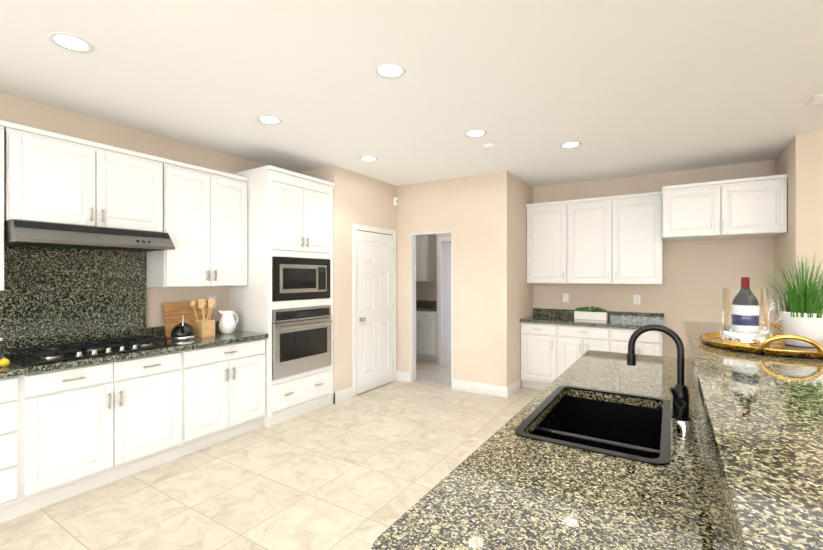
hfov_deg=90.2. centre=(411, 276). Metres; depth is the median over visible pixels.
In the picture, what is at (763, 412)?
island countertop
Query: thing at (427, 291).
wall
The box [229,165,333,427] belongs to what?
tall cabinet
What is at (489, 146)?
smoke detector
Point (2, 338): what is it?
glass canister
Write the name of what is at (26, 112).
wall
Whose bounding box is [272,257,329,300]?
microwave
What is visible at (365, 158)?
recessed light
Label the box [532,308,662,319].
backsplash
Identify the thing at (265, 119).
recessed light
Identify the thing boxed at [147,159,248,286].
upper cabinet
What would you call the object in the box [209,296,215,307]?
outlet
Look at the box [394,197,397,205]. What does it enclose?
sensor
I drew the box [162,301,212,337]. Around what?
cutting board
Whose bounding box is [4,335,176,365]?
cooktop
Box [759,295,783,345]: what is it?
wine glass
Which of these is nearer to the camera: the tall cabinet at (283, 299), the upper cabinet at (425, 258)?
the tall cabinet at (283, 299)
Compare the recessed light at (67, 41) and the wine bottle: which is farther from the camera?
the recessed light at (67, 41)
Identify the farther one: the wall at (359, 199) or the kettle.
the wall at (359, 199)
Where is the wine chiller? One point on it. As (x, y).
(728, 335)
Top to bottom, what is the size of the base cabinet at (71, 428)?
0.868 m
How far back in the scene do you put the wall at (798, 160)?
3.70 m
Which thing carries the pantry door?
in the wall at (359, 199)
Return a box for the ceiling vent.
[805,94,822,106]
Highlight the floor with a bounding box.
[0,359,542,549]
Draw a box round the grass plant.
[735,254,822,347]
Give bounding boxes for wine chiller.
[720,288,771,348]
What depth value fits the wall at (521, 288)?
5.32 m
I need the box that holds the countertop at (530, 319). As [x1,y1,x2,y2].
[519,316,662,331]
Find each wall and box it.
[0,92,267,326]
[298,166,396,392]
[397,171,509,386]
[416,233,450,362]
[510,173,532,387]
[533,160,774,358]
[774,132,822,324]
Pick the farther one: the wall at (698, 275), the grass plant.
the wall at (698, 275)
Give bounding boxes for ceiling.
[0,0,822,187]
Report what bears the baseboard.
attached to the wall at (472, 213)
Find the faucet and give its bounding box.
[627,324,689,419]
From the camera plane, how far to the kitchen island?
1.10 m
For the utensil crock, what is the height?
0.344 m
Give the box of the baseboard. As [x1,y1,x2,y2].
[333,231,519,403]
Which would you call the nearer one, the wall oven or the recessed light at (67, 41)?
the recessed light at (67, 41)
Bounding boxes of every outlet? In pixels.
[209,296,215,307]
[563,293,568,301]
[634,295,639,303]
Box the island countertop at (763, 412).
[683,321,822,549]
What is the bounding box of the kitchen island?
[371,333,738,549]
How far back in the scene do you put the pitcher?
3.93 m
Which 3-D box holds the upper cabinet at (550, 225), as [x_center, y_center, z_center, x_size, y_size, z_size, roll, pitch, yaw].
[1.911,-0.449,5.587,0.592,1.080,0.327,0,0,32]
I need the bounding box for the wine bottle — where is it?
[731,277,758,333]
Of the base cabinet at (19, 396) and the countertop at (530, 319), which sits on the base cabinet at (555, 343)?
the countertop at (530, 319)
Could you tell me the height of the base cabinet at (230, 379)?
0.868 m
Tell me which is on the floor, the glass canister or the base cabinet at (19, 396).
the base cabinet at (19, 396)
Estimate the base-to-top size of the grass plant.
0.409 m
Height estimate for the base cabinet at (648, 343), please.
0.868 m
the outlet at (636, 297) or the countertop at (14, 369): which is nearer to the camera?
the countertop at (14, 369)
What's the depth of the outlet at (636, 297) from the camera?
5.18 m
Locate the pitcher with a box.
[218,310,237,333]
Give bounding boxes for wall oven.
[272,306,331,379]
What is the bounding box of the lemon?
[0,358,9,366]
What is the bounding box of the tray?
[698,322,822,357]
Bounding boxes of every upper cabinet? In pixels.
[0,120,23,290]
[24,126,167,232]
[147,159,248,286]
[416,234,435,281]
[526,200,573,282]
[574,191,662,283]
[662,174,787,241]
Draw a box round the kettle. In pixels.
[171,314,194,340]
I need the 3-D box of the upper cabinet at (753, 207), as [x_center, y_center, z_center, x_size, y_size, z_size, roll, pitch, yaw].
[3.354,-0.710,4.482,1.032,0.560,0.650,0,0,32]
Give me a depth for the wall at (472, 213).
5.20 m
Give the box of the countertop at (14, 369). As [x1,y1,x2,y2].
[0,329,267,376]
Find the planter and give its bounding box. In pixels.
[574,306,607,320]
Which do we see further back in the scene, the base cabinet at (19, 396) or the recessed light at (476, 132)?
the recessed light at (476, 132)
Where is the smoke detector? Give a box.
[483,143,494,148]
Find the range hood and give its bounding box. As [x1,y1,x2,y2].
[4,219,174,251]
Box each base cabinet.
[0,373,39,522]
[40,349,195,508]
[196,337,267,450]
[416,300,436,361]
[521,324,562,389]
[563,324,618,371]
[619,328,662,355]
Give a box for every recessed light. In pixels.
[47,32,93,52]
[256,115,281,124]
[359,156,377,161]
[374,62,405,78]
[465,129,486,136]
[560,141,581,147]
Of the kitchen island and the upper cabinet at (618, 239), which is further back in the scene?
the upper cabinet at (618, 239)
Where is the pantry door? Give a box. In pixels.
[352,224,395,396]
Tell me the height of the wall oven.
0.680 m
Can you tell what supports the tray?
on the island countertop at (763, 412)
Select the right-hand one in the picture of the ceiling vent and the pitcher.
the ceiling vent
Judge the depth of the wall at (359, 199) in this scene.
4.91 m
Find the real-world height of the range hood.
0.146 m
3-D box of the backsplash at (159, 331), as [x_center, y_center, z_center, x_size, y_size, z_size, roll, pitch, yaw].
[-2.924,0.500,2.689,0.020,0.100,3.798,0,0,32]
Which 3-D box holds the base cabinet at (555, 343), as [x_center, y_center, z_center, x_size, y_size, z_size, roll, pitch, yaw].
[1.815,1.027,5.481,0.542,0.868,0.607,0,0,32]
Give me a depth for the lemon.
2.46 m
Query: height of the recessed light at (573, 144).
0.004 m
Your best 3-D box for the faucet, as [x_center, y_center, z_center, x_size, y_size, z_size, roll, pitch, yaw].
[0.959,0.370,1.601,0.218,0.357,0.151,0,0,32]
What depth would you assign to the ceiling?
2.65 m
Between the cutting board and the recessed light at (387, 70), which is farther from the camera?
the cutting board
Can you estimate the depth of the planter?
5.24 m
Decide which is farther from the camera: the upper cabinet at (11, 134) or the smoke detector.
the smoke detector
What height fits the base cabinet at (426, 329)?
1.010 m
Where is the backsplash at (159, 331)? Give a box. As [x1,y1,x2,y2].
[144,321,218,336]
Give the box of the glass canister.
[0,336,4,359]
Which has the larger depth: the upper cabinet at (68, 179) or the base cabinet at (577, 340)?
the base cabinet at (577, 340)
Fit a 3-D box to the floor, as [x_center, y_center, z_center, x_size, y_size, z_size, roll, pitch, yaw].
[1.485,1.510,1.734,10.500,0.100,13.500,0,0,32]
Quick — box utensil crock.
[190,299,214,337]
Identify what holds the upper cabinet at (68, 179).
attached to the wall at (26, 112)
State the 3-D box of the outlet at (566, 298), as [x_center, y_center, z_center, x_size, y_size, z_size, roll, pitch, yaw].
[2.124,0.291,5.643,0.075,0.118,0.008,0,0,32]

